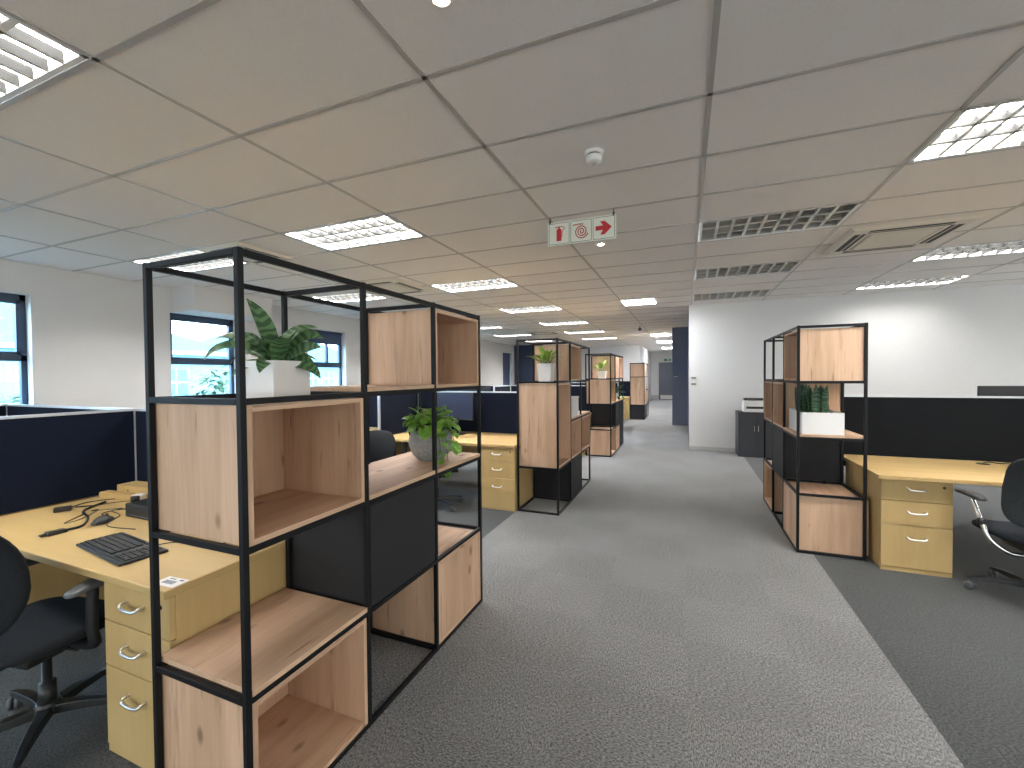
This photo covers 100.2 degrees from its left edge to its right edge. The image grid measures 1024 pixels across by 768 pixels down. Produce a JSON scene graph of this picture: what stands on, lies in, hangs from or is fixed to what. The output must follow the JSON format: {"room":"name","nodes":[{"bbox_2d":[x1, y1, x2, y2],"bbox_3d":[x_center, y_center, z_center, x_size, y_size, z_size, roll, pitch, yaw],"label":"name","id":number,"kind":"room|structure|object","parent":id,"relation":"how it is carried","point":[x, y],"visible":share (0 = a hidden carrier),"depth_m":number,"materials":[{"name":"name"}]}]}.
{"room":"open-plan office","nodes":[
{"label":"open-plan office","id":0,"kind":"room"},
{"bbox_2d":[0,259,513,427],"bbox_3d":[-3.556,-0.158,10.173,0.220,2.885,24.200,0,1,22],"label":"wall","id":1,"kind":"structure","parent":0,"point":[85,332],"depth_m":5.55,"materials":[{"name":"paint"}]},
{"bbox_2d":[0,293,27,403],"bbox_3d":[-5.805,-0.254,4.504,0.200,1.530,1.030,0,1,22],"label":"window","id":2,"kind":"structure","parent":1,"relation":"in","point":[19,354],"depth_m":4.95,"materials":[{"name":"blue"}]},
{"bbox_2d":[170,313,233,393],"bbox_3d":[-4.879,-0.305,6.794,0.200,1.530,1.030,0,1,22],"label":"window","id":3,"kind":"structure","parent":1,"relation":"in","point":[173,316],"depth_m":6.89,"materials":[{"name":"blue"}]},
{"bbox_2d":[172,285,272,321],"bbox_3d":[-4.534,-1.251,6.795,0.500,0.355,1.250,0,1,22],"label":"trim","id":4,"kind":"structure","parent":1,"relation":"attached to","point":[192,299],"depth_m":6.37,"materials":[{"name":"paint"}]},
{"bbox_2d":[314,330,341,384],"bbox_3d":[-3.954,-0.356,9.083,0.200,1.530,1.030,0,1,22],"label":"window","id":5,"kind":"structure","parent":1,"relation":"in","point":[326,363],"depth_m":9.46,"materials":[{"name":"blue"}]},
{"bbox_2d":[308,330,341,345],"bbox_3d":[-3.986,-0.980,9.083,0.044,0.267,1.000,0,1,22],"label":"roller blind","id":6,"kind":"object","parent":5,"relation":"attached to","point":[330,338],"visible":0.61,"depth_m":9.20,"materials":[{"name":"blue fabric"}]},
{"bbox_2d":[503,353,509,384],"bbox_3d":[-0.279,-0.605,18.251,0.044,1.427,1.000,0,1,22],"label":"roller blind","id":7,"kind":"object","parent":1,"relation":"attached to","point":[506,356],"visible":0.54,"depth_m":18.36,"materials":[{"name":"blue fabric"}]},
{"bbox_2d":[0,0,1023,351],"bbox_3d":[4.279,-1.577,10.318,14.200,0.020,30.400,0,1,22],"label":"ceiling","id":8,"kind":"structure","parent":0,"point":[242,65],"depth_m":2.43,"materials":[{"name":"tile"}]},
{"bbox_2d":[130,250,204,263],"bbox_3d":[-3.788,-1.441,4.699,1.135,0.097,0.111,0,1,22],"label":"ceiling light","id":9,"kind":"object","parent":8,"relation":"attached to","point":[191,252],"depth_m":4.73,"materials":[{"name":"white plastic"}]},
{"bbox_2d":[343,278,433,295],"bbox_3d":[-1.816,-1.423,6.367,0.950,0.030,0.950,0,1,22],"label":"air conditioner","id":10,"kind":"object","parent":8,"relation":"attached to","point":[397,285],"visible":0.63,"depth_m":6.18,"materials":[{"name":"beige"}]},
{"bbox_2d":[375,284,414,292],"bbox_3d":[-1.816,-1.415,6.367,0.530,0.014,0.530,0,1,22],"label":"grille","id":11,"kind":"object","parent":10,"relation":"attached to","point":[397,288],"depth_m":6.31,"materials":[{"name":"beige"}]},
{"bbox_2d":[429,0,453,8],"bbox_3d":[-0.249,-1.355,1.505,0.088,0.011,0.088,0,1,22],"label":"recessed light","id":12,"kind":"object","parent":8,"relation":"in","point":[442,4],"visible":1,"depth_m":1.53,"materials":[{"name":"white plastic"}]},
{"bbox_2d":[0,0,1023,351],"bbox_3d":[4.279,-1.566,10.318,14.200,0.005,30.400,0,1,22],"label":"grid","id":13,"kind":"object","parent":8,"relation":"attached to","point":[201,5],"visible":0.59,"depth_m":2.63,"materials":[{"name":"grey metal"}]},
{"bbox_2d":[0,11,87,102],"bbox_3d":[-2.409,-1.395,1.722,1.175,0.097,0.592,0,1,22],"label":"ceiling light","id":14,"kind":"object","parent":13,"relation":"attached to","point":[29,57],"visible":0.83,"depth_m":1.81,"materials":[{"name":"white plastic"}]},
{"bbox_2d":[0,14,61,72],"bbox_3d":[-2.409,-1.426,1.721,1.131,0.008,0.548,0,1,22],"label":"diffuser","id":15,"kind":"object","parent":14,"relation":"attached to","point":[19,26],"depth_m":1.81,"materials":[{"name":"white metal"}]},
{"bbox_2d":[168,258,232,271],"bbox_3d":[-3.608,-1.449,5.065,1.029,0.097,0.253,0,1,22],"label":"ceiling light","id":16,"kind":"object","parent":13,"relation":"attached to","point":[211,264],"depth_m":5.12,"materials":[{"name":"white plastic"}]},
{"bbox_2d":[198,241,292,264],"bbox_3d":[-2.836,-1.381,4.579,0.627,0.030,0.627,0,1,22],"label":"air conditioner","id":17,"kind":"object","parent":13,"relation":"attached to","point":[233,244],"visible":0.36,"depth_m":4.40,"materials":[{"name":"beige"}]},
{"bbox_2d":[243,257,255,261],"bbox_3d":[-2.836,-1.373,4.579,0.350,0.014,0.350,0,1,22],"label":"grille","id":18,"kind":"object","parent":17,"relation":"attached to","point":[245,259],"depth_m":4.75,"materials":[{"name":"beige"}]},
{"bbox_2d":[313,293,384,302],"bbox_3d":[-2.762,-1.497,7.217,1.162,0.097,0.592,0,1,22],"label":"ceiling light","id":19,"kind":"object","parent":13,"relation":"attached to","point":[351,297],"visible":0.5,"depth_m":7.27,"materials":[{"name":"white plastic"}]},
{"bbox_2d":[284,215,424,250],"bbox_3d":[-1.479,-1.447,4.022,1.175,0.097,0.592,0,1,22],"label":"ceiling light","id":20,"kind":"object","parent":13,"relation":"attached to","point":[379,229],"visible":0.73,"depth_m":4.05,"materials":[{"name":"white plastic"}]},
{"bbox_2d":[338,216,400,232],"bbox_3d":[-1.480,-1.477,4.021,1.131,0.008,0.548,0,1,22],"label":"diffuser","id":21,"kind":"object","parent":20,"relation":"attached to","point":[384,217],"depth_m":3.93,"materials":[{"name":"white metal"}]},
{"bbox_2d":[430,278,517,292],"bbox_3d":[-0.549,-1.498,6.322,1.175,0.097,0.592,0,1,22],"label":"ceiling light","id":22,"kind":"object","parent":13,"relation":"attached to","point":[501,282],"visible":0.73,"depth_m":6.38,"materials":[{"name":"white plastic"}]},
{"bbox_2d":[494,334,528,336],"bbox_3d":[0.028,-1.652,14.117,1.162,0.097,0.592,0,1,22],"label":"ceiling light","id":23,"kind":"object","parent":13,"relation":"attached to","point":[512,334],"visible":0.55,"depth_m":14.22,"materials":[{"name":"white plastic"}]},
{"bbox_2d":[499,305,562,312],"bbox_3d":[0.381,-1.550,8.622,1.175,0.097,0.592,0,1,22],"label":"ceiling light","id":24,"kind":"object","parent":13,"relation":"attached to","point":[553,307],"visible":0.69,"depth_m":8.68,"materials":[{"name":"white metal"}]},
{"bbox_2d":[539,321,586,324],"bbox_3d":[1.311,-1.601,10.922,1.175,0.097,0.592,0,1,22],"label":"ceiling light","id":25,"kind":"object","parent":13,"relation":"attached to","point":[567,322],"visible":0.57,"depth_m":11.02,"materials":[{"name":"white plastic"}]},
{"bbox_2d":[548,208,615,246],"bbox_3d":[0.568,-1.285,3.527,0.570,0.242,0.014,0,1,22],"label":"safety sign","id":26,"kind":"object","parent":13,"relation":"hanging from","point":[597,228],"visible":1,"depth_m":3.52,"materials":[{"name":"white plastic"}]},
{"bbox_2d":[565,330,603,333],"bbox_3d":[2.241,-1.653,13.223,1.175,0.097,0.592,0,1,22],"label":"ceiling light","id":27,"kind":"object","parent":13,"relation":"attached to","point":[597,330],"visible":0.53,"depth_m":13.32,"materials":[{"name":"white plastic"}]},
{"bbox_2d":[620,298,656,305],"bbox_3d":[2.317,-1.495,7.823,0.588,0.008,0.600,0,1,22],"label":"led panel","id":28,"kind":"object","parent":13,"relation":"attached to","point":[648,300],"visible":1,"depth_m":7.77,"materials":[{"name":"white plastic"}]},
{"bbox_2d":[622,299,654,304],"bbox_3d":[2.317,-1.497,7.823,0.548,0.004,0.560,0,1,22],"label":"diffuser","id":29,"kind":"object","parent":28,"relation":"attached to","point":[635,301],"depth_m":7.80,"materials":[{"name":"white plastic"}]},
{"bbox_2d":[693,290,771,300],"bbox_3d":[3.702,-1.551,7.280,1.161,0.097,0.592,0,1,22],"label":"ceiling light","id":30,"kind":"object","parent":13,"relation":"attached to","point":[762,292],"visible":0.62,"depth_m":7.34,"materials":[{"name":"white plastic"}]},
{"bbox_2d":[695,261,800,279],"bbox_3d":[3.004,-1.512,5.554,1.161,0.097,0.592,0,1,22],"label":"ceiling light","id":31,"kind":"object","parent":13,"relation":"attached to","point":[786,266],"visible":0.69,"depth_m":5.61,"materials":[{"name":"grey metal"}]},
{"bbox_2d":[698,202,861,241],"bbox_3d":[2.307,-1.474,3.829,1.161,0.097,0.592,0,1,22],"label":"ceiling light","id":32,"kind":"object","parent":13,"relation":"attached to","point":[830,216],"visible":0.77,"depth_m":3.86,"materials":[{"name":"grey metal"}]},
{"bbox_2d":[854,275,971,289],"bbox_3d":[5.908,-1.552,6.388,1.162,0.097,0.592,0,1,22],"label":"ceiling light","id":33,"kind":"object","parent":13,"relation":"attached to","point":[944,280],"visible":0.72,"depth_m":6.43,"materials":[{"name":"white plastic"}]},
{"bbox_2d":[908,99,1023,162],"bbox_3d":[2.944,-1.448,2.233,1.162,0.097,0.592,0,1,22],"label":"ceiling light","id":34,"kind":"object","parent":13,"relation":"attached to","point":[996,126],"visible":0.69,"depth_m":2.44,"materials":[{"name":"white plastic"}]},
{"bbox_2d":[942,102,1020,134],"bbox_3d":[2.944,-1.479,2.233,1.118,0.008,0.548,0,1,22],"label":"diffuser","id":35,"kind":"object","parent":34,"relation":"attached to","point":[1006,106],"depth_m":2.39,"materials":[{"name":"white metal"}]},
{"bbox_2d":[910,241,1023,261],"bbox_3d":[5.210,-1.513,4.663,1.162,0.097,0.592,0,1,22],"label":"ceiling light","id":36,"kind":"object","parent":13,"relation":"attached to","point":[1015,246],"visible":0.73,"depth_m":4.77,"materials":[{"name":"white plastic"}]},
{"bbox_2d":[525,330,561,334],"bbox_3d":[0.976,-1.578,13.272,0.950,0.030,0.950,0,1,22],"label":"air conditioner","id":37,"kind":"object","parent":8,"relation":"attached to","point":[552,331],"visible":1,"depth_m":13.04,"materials":[{"name":"beige"}]},
{"bbox_2d":[534,332,553,334],"bbox_3d":[0.976,-1.570,13.272,0.530,0.014,0.530,0,1,22],"label":"grille","id":38,"kind":"object","parent":37,"relation":"attached to","point":[539,333],"depth_m":13.25,"materials":[{"name":"beige metal"}]},
{"bbox_2d":[585,147,602,165],"bbox_3d":[0.490,-1.353,2.561,0.110,0.069,0.110,0,1,22],"label":"smoke detector","id":39,"kind":"object","parent":8,"relation":"attached to","point":[593,155],"visible":1,"depth_m":2.53,"materials":[{"name":"white plastic"}]},
{"bbox_2d":[821,213,988,254],"bbox_3d":[3.735,-1.427,4.197,0.950,0.030,0.950,0,1,22],"label":"air conditioner","id":40,"kind":"object","parent":8,"relation":"attached to","point":[921,233],"visible":1,"depth_m":4.07,"materials":[{"name":"beige plastic"}]},
{"bbox_2d":[851,227,942,249],"bbox_3d":[3.735,-1.420,4.198,0.530,0.012,0.530,0,1,22],"label":"grille","id":41,"kind":"object","parent":40,"relation":"attached to","point":[914,236],"depth_m":4.16,"materials":[{"name":"beige"}]},
{"bbox_2d":[0,399,1023,767],"bbox_3d":[4.163,1.267,10.428,14.500,0.100,30.400,0,1,22],"label":"floor","id":42,"kind":"structure","parent":0,"point":[666,617],"depth_m":2.24,"materials":[{"name":"carpet"}]},
{"bbox_2d":[0,495,98,515],"bbox_3d":[-3.541,1.069,2.872,1.734,0.710,0.805,0,1,22],"label":"desk","id":43,"kind":"object","parent":42,"relation":"on","point":[95,495],"visible":0.03,"depth_m":2.53,"materials":[{"name":"brown wood"}]},
{"bbox_2d":[0,404,5,415],"bbox_3d":[-4.358,0.441,3.226,0.032,0.535,0.815,0,1,22],"label":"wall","id":44,"kind":"structure","parent":43,"relation":"on","point":[2,406],"depth_m":3.55,"materials":[{"name":"blue fabric"}]},
{"bbox_2d":[0,536,106,767],"bbox_3d":[-1.962,0.940,1.754,0.619,0.982,0.598,0,1,38],"label":"office chair","id":45,"kind":"object","parent":42,"relation":"on","point":[31,634],"visible":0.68,"depth_m":1.70,"materials":[{"name":"black fabric"}]},
{"bbox_2d":[0,490,285,603],"bbox_3d":[-1.874,1.051,2.197,1.772,0.745,0.805,0,1,22],"label":"desk","id":46,"kind":"object","parent":42,"relation":"on","point":[63,565],"depth_m":1.93,"materials":[{"name":"brown wood"}]},
{"bbox_2d":[0,408,134,514],"bbox_3d":[-2.708,0.441,2.559,0.032,0.535,0.815,0,1,22],"label":"divider","id":47,"kind":"structure","parent":46,"relation":"on","point":[50,458],"depth_m":2.56,"materials":[{"name":"blue fabric"}]},
{"bbox_2d":[38,501,105,536],"bbox_3d":[-2.286,0.706,2.296,0.122,0.017,0.618,-1,1,-25],"label":"cable","id":48,"kind":"object","parent":46,"relation":"on","point":[61,530],"visible":0.98,"depth_m":2.09,"materials":[{"name":"black plastic"}]},
{"bbox_2d":[53,505,91,512],"bbox_3d":[-2.485,0.701,2.437,0.166,0.026,0.044,-1,1,-38],"label":"power adapter","id":49,"kind":"object","parent":46,"relation":"on","point":[68,507],"visible":1,"depth_m":2.40,"materials":[{"name":"black plastic"}]},
{"bbox_2d":[6,404,147,481],"bbox_3d":[-2.546,0.433,2.911,3.560,0.535,0.032,0,1,22],"label":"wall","id":50,"kind":"structure","parent":46,"relation":"on","point":[140,440],"depth_m":2.89,"materials":[{"name":"blue fabric"}]},
{"bbox_2d":[64,508,120,523],"bbox_3d":[-2.271,0.697,2.310,0.134,0.037,0.260,-1,1,-9],"label":"loose cable","id":51,"kind":"object","parent":46,"relation":"on","point":[95,510],"visible":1,"depth_m":2.28,"materials":[{"name":"black plastic"}]},
{"bbox_2d":[90,508,124,525],"bbox_3d":[-2.147,0.695,2.307,0.182,0.036,0.308,-1,1,-13],"label":"computer mouse","id":52,"kind":"object","parent":46,"relation":"on","point":[103,519],"visible":0.88,"depth_m":2.19,"materials":[{"name":"black plastic"}]},
{"bbox_2d":[99,501,135,529],"bbox_3d":[-2.122,0.700,2.328,0.715,0.025,0.150,1,1,42],"label":"loose cable","id":53,"kind":"object","parent":46,"relation":"on","point":[119,501],"visible":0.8,"depth_m":2.30,"materials":[{"name":"black plastic"}]},
{"bbox_2d":[117,481,147,493],"bbox_3d":[-2.244,0.672,2.691,0.520,0.070,0.111,0,1,18],"label":"wooden block","id":54,"kind":"object","parent":46,"relation":"on","point":[134,486],"visible":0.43,"depth_m":2.69,"materials":[{"name":"brown wood"}]},
{"bbox_2d":[125,498,147,519],"bbox_3d":[-1.873,0.673,2.357,0.340,0.070,0.262,0,1,22],"label":"box","id":55,"kind":"object","parent":46,"relation":"on","point":[138,509],"visible":0.29,"depth_m":2.27,"materials":[{"name":"black plastic"}]},
{"bbox_2d":[130,493,146,501],"bbox_3d":[-2.223,0.682,2.541,0.060,0.054,0.076,-1,1,-8],"label":"plug adapter","id":56,"kind":"object","parent":46,"relation":"on","point":[138,496],"visible":0.71,"depth_m":2.53,"materials":[{"name":"white plastic"}]},
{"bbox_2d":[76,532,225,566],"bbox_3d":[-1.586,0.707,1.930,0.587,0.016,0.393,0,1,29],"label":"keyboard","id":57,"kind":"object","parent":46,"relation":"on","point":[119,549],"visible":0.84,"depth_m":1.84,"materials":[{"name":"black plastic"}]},
{"bbox_2d":[160,576,188,587],"bbox_3d":[-1.241,0.720,1.559,0.104,0.001,0.060,0,1,18],"label":"label sticker","id":58,"kind":"object","parent":46,"relation":"on","point":[170,581],"visible":1,"depth_m":1.56,"materials":[{"name":"white paper"}]},
{"bbox_2d":[104,548,285,767],"bbox_3d":[-1.267,1.085,1.899,0.405,0.678,0.736,0,1,22],"label":"drawer pedestal","id":59,"kind":"object","parent":42,"relation":"on","point":[185,615],"visible":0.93,"depth_m":1.61,"materials":[{"name":"brown wood"}]},
{"bbox_2d":[142,246,482,767],"bbox_3d":[-0.708,0.498,2.091,0.460,1.835,1.595,0,1,22],"label":"shelving unit","id":60,"kind":"object","parent":42,"relation":"on","point":[285,680],"visible":0.98,"depth_m":1.75,"materials":[{"name":"beige wood"}]},
{"bbox_2d":[204,298,323,397],"bbox_3d":[-0.956,-0.134,1.680,0.415,0.387,0.344,-1,1,-8],"label":"potted plant","id":61,"kind":"object","parent":60,"relation":"on","point":[283,367],"visible":0.94,"depth_m":1.64,"materials":[{"name":"green plant"}]},
{"bbox_2d":[402,406,461,478],"bbox_3d":[-0.472,0.337,2.542,0.372,0.408,0.351,0,1,22],"label":"potted plant","id":62,"kind":"object","parent":60,"relation":"on","point":[420,438],"visible":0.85,"depth_m":2.46,"materials":[{"name":"green plant"}]},
{"bbox_2d":[370,430,395,462],"bbox_3d":[-1.203,0.901,3.471,0.619,0.982,0.598,0,1,40],"label":"office chair","id":63,"kind":"object","parent":42,"relation":"on","point":[382,442],"visible":0.04,"depth_m":3.66,"materials":[{"name":"black fabric"}]},
{"bbox_2d":[402,419,462,510],"bbox_3d":[-0.880,0.873,4.802,0.598,0.982,0.619,0,1,6],"label":"office chair","id":64,"kind":"object","parent":42,"relation":"on","point":[442,498],"visible":0.19,"depth_m":4.68,"materials":[{"name":"black plastic"}]},
{"bbox_2d":[393,431,516,455],"bbox_3d":[-0.636,1.000,5.258,1.772,0.710,0.830,0,1,22],"label":"desk","id":65,"kind":"object","parent":42,"relation":"on","point":[468,441],"visible":0.21,"depth_m":5.14,"materials":[{"name":"brown wood"}]},
{"bbox_2d":[377,393,417,433],"bbox_3d":[-1.471,0.372,5.620,0.032,0.535,0.840,0,1,22],"label":"divider","id":66,"kind":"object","parent":65,"relation":"attached to","point":[391,408],"depth_m":5.51,"materials":[{"name":"blue fabric"}]},
{"bbox_2d":[355,391,516,433],"bbox_3d":[-1.304,0.364,5.984,3.560,0.535,0.032,0,1,22],"label":"divider","id":67,"kind":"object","parent":65,"relation":"on","point":[498,408],"depth_m":5.56,"materials":[{"name":"blue fabric"}]},
{"bbox_2d":[437,392,473,434],"bbox_3d":[-0.715,0.374,5.487,0.520,0.535,0.200,0,1,22],"label":"monitor","id":68,"kind":"object","parent":65,"relation":"on","point":[461,404],"visible":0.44,"depth_m":5.44,"materials":[{"name":"black plastic"}]},
{"bbox_2d":[481,446,533,511],"bbox_3d":[-0.034,1.017,4.948,0.405,0.678,0.736,0,1,22],"label":"drawer pedestal","id":69,"kind":"object","parent":42,"relation":"on","point":[498,465],"visible":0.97,"depth_m":4.65,"materials":[{"name":"brown wood"}]},
{"bbox_2d":[516,338,589,515],"bbox_3d":[0.563,0.428,5.233,0.460,1.835,1.595,0,1,22],"label":"shelving unit","id":70,"kind":"object","parent":42,"relation":"on","point":[551,441],"visible":0.98,"depth_m":4.88,"materials":[{"name":"brown wood"}]},
{"bbox_2d":[526,346,563,380],"bbox_3d":[0.365,-0.213,4.698,0.386,0.408,0.387,0,1,22],"label":"potted plant","id":71,"kind":"object","parent":70,"relation":"on","point":[546,371],"visible":0.98,"depth_m":4.66,"materials":[{"name":"green plant"}]},
{"bbox_2d":[571,396,578,416],"bbox_3d":[0.641,0.269,5.173,0.268,0.236,0.308,0,1,22],"label":"storage box","id":72,"kind":"object","parent":70,"relation":"on","point":[574,399],"visible":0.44,"depth_m":5.07,"materials":[{"name":"white plastic"}]},
{"bbox_2d":[585,353,622,456],"bbox_3d":[1.833,0.358,8.375,0.460,1.835,1.595,0,1,22],"label":"shelving unit","id":73,"kind":"object","parent":42,"relation":"on","point":[606,428],"visible":0.98,"depth_m":8.04,"materials":[{"name":"brown wood"}]},
{"bbox_2d":[590,360,612,378],"bbox_3d":[1.633,-0.261,7.893,0.394,0.362,0.399,-1,1,-7],"label":"potted plant","id":74,"kind":"object","parent":73,"relation":"on","point":[602,373],"visible":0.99,"depth_m":7.85,"materials":[{"name":"green plant"}]},
{"bbox_2d":[623,399,629,418],"bbox_3d":[3.751,0.807,14.310,0.405,0.678,0.736,0,1,22],"label":"drawer pedestal","id":75,"kind":"object","parent":42,"relation":"on","point":[626,402],"visible":0.53,"depth_m":13.97,"materials":[{"name":"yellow wood"}]},
{"bbox_2d":[630,363,648,419],"bbox_3d":[4.342,0.219,14.581,0.460,1.835,1.595,0,1,22],"label":"shelving unit","id":76,"kind":"object","parent":42,"relation":"on","point":[638,402],"visible":1,"depth_m":13.87,"materials":[{"name":"brown wood"}]},
{"bbox_2d":[735,410,771,457],"bbox_3d":[4.306,0.880,7.607,0.560,0.780,0.467,0,1,22],"label":"base cabinet","id":77,"kind":"object","parent":42,"relation":"on","point":[748,425],"visible":0.77,"depth_m":7.43,"materials":[{"name":"grey"}]},
{"bbox_2d":[742,398,763,411],"bbox_3d":[4.275,0.370,7.585,0.340,0.240,0.310,0,1,22],"label":"printer","id":78,"kind":"object","parent":77,"relation":"on","point":[748,404],"visible":0.93,"depth_m":7.47,"materials":[{"name":"white plastic"}]},
{"bbox_2d":[763,322,868,560],"bbox_3d":[2.821,0.431,4.104,0.484,1.835,1.595,0,1,22],"label":"shelving unit","id":79,"kind":"object","parent":42,"relation":"on","point":[821,517],"visible":0.91,"depth_m":3.46,"materials":[{"name":"brown wood"}]},
{"bbox_2d":[789,384,844,434],"bbox_3d":[2.571,0.198,3.637,0.285,0.406,0.460,0,1,22],"label":"potted plant","id":80,"kind":"object","parent":79,"relation":"on","point":[816,417],"visible":0.95,"depth_m":3.48,"materials":[{"name":"green plant"}]},
{"bbox_2d":[845,461,952,577],"bbox_3d":[3.043,1.021,3.418,0.405,0.678,0.796,0,1,22],"label":"drawer pedestal","id":81,"kind":"object","parent":42,"relation":"on","point":[911,522],"visible":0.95,"depth_m":3.10,"materials":[{"name":"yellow wood"}]},
{"bbox_2d":[844,454,1010,486],"bbox_3d":[3.654,1.005,3.198,1.776,0.710,0.885,0,1,22],"label":"desk","id":82,"kind":"object","parent":42,"relation":"on","point":[967,472],"visible":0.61,"depth_m":3.26,"materials":[{"name":"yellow wood"}]},
{"bbox_2d":[844,395,1023,465],"bbox_3d":[3.824,0.425,3.615,1.780,0.650,0.032,0,1,22],"label":"divider","id":83,"kind":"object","parent":82,"relation":"attached to","point":[973,428],"depth_m":3.67,"materials":[{"name":"black fabric"}]},
{"bbox_2d":[955,458,1023,588],"bbox_3d":[3.308,0.897,2.711,0.637,0.948,0.634,0,1,20],"label":"office chair","id":84,"kind":"object","parent":42,"relation":"on","point":[1011,533],"visible":1,"depth_m":2.68,"materials":[{"name":"black plastic"}]},
{"bbox_3d":[-0.310,0.982,6.065,1.772,0.710,0.830,0,1,22],"label":"desk","id":85,"kind":"object","parent":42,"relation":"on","visible":0},
{"bbox_2d":[459,387,490,390],"bbox_3d":[-0.526,0.339,6.035,0.500,0.580,0.200,0,1,22],"label":"monitor","id":86,"kind":"object","parent":85,"relation":"on","point":[482,388],"visible":0.02,"depth_m":5.98,"materials":[{"name":"black plastic"}]},
{"bbox_3d":[3.149,0.790,14.620,1.772,0.710,0.830,0,1,22],"label":"desk","id":87,"kind":"object","parent":42,"relation":"on","visible":0},
{"bbox_2d":[584,381,629,395],"bbox_3d":[3.306,0.154,15.012,1.780,0.535,0.032,0,1,22],"label":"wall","id":88,"kind":"structure","parent":87,"relation":"on","point":[626,384],"depth_m":14.75,"materials":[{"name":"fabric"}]},
{"bbox_3d":[3.991,0.986,4.029,1.776,0.710,0.830,0,1,22],"label":"desk","id":89,"kind":"object","parent":42,"relation":"on","visible":0},
{"bbox_2d":[977,386,1023,395],"bbox_3d":[4.269,0.325,3.729,0.310,0.618,0.200,0,1,22],"label":"monitor","id":90,"kind":"object","parent":89,"relation":"on","point":[981,390],"visible":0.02,"depth_m":3.73,"materials":[{"name":"black plastic"}]},
{"bbox_3d":[0.638,0.929,8.410,1.772,0.710,0.830,0,1,22],"label":"desk","id":91,"kind":"object","parent":42,"relation":"on","visible":0},
{"bbox_2d":[493,385,509,390],"bbox_3d":[-0.196,0.302,8.771,0.032,0.535,0.840,0,1,22],"label":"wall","id":92,"kind":"structure","parent":91,"relation":"attached to","point":[505,387],"depth_m":8.74,"materials":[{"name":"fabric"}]},
{"bbox_2d":[455,385,590,411],"bbox_3d":[-0.030,0.293,9.135,3.560,0.535,0.032,0,1,22],"label":"divider","id":93,"kind":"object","parent":91,"relation":"on","point":[575,389],"depth_m":8.58,"materials":[{"name":"blue fabric"}]},
{"bbox_3d":[1.894,0.860,11.515,1.772,0.710,0.830,0,1,22],"label":"desk","id":94,"kind":"object","parent":42,"relation":"on","visible":0},
{"bbox_2d":[571,382,618,392],"bbox_3d":[2.051,0.224,11.907,1.780,0.535,0.032,0,1,22],"label":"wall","id":95,"kind":"structure","parent":94,"relation":"on","point":[572,383],"depth_m":11.93,"materials":[{"name":"white paint"}]},
{"bbox_2d":[514,345,535,384],"bbox_3d":[0.714,-0.307,18.773,1.250,2.785,0.150,0,1,22],"label":"wall","id":96,"kind":"structure","parent":0,"point":[525,363],"depth_m":18.74,"materials":[{"name":"blue paint"}]},
{"bbox_2d":[581,345,639,380],"bbox_3d":[3.416,-0.408,20.295,5.120,2.885,0.200,0,1,22],"label":"wall","id":97,"kind":"structure","parent":0,"point":[630,353],"depth_m":19.54,"materials":[{"name":"paint"}]},
{"bbox_2d":[640,345,650,399],"bbox_3d":[6.896,-0.475,22.339,0.200,2.885,6.200,0,1,22],"label":"wall","id":98,"kind":"structure","parent":0,"point":[645,355],"depth_m":23.03,"materials":[{"name":"paint"}]},
{"bbox_2d":[651,351,671,394],"bbox_3d":[8.900,-0.542,24.980,1.535,2.885,0.200,0,1,22],"label":"wall","id":99,"kind":"structure","parent":0,"point":[656,357],"depth_m":25.06,"materials":[{"name":"paint"}]},
{"bbox_2d":[659,362,671,399],"bbox_3d":[8.974,-0.172,24.810,0.900,2.150,0.075,0,1,22],"label":"door","id":100,"kind":"structure","parent":99,"relation":"in","point":[665,369],"depth_m":24.81,"materials":[{"name":"grey"}]},
{"bbox_2d":[672,327,687,425],"bbox_3d":[4.893,-0.266,12.230,0.595,2.885,0.250,0,1,22],"label":"wall","id":101,"kind":"structure","parent":0,"point":[679,334],"depth_m":12.15,"materials":[{"name":"blue paint"}]},
{"bbox_2d":[688,313,688,439],"bbox_3d":[4.297,-0.222,10.206,0.183,2.885,3.950,0,1,22],"label":"wall","id":102,"kind":"structure","parent":0,"point":[688,313],"depth_m":9.45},
{"bbox_2d":[689,283,1023,447],"bbox_3d":[6.747,-0.181,6.994,7.133,2.885,0.170,0,1,22],"label":"wall","id":103,"kind":"structure","parent":0,"point":[945,341],"depth_m":7.13,"materials":[{"name":"paint"}]},
{"bbox_2d":[689,446,734,451],"bbox_3d":[6.721,1.228,6.936,7.138,0.070,0.015,0,1,22],"label":"baseboard","id":104,"kind":"structure","parent":103,"relation":"attached to","point":[690,447],"depth_m":8.11,"materials":[{"name":"grey"}]},
{"label":"outside","id":105,"kind":"structure","parent":0,"visible":0},
{"bbox_3d":[-39.576,5.205,32.301,82.400,0.100,150.000,0,1,22],"label":"ground","id":106,"kind":"structure","parent":105,"visible":0},
{"bbox_2d":[0,395,19,403],"bbox_3d":[-16.053,2.801,13.686,2.607,5.043,2.556,0,1,22],"label":"tree","id":107,"kind":"object","parent":106,"relation":"on","point":[14,397],"visible":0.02,"depth_m":13.76,"materials":[{"name":"green plant"}]},
{"bbox_2d":[0,302,228,403],"bbox_3d":[-24.486,0.451,20.807,12.200,9.600,15.400,0,1,22],"label":"house","id":108,"kind":"structure","parent":106,"relation":"on","point":[182,376],"depth_m":22.78,"materials":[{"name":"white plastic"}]},
{"bbox_2d":[187,365,229,394],"bbox_3d":[-13.206,2.174,19.392,2.774,6.032,2.490,0,1,22],"label":"tree","id":109,"kind":"object","parent":106,"relation":"on","point":[221,384],"visible":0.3,"depth_m":19.19,"materials":[{"name":"green plant"}]},
{"bbox_2d":[201,333,338,391],"bbox_3d":[-28.779,-0.551,51.542,13.200,10.500,23.200,0,1,22],"label":"house","id":110,"kind":"structure","parent":106,"relation":"on","point":[329,375],"depth_m":51.78,"materials":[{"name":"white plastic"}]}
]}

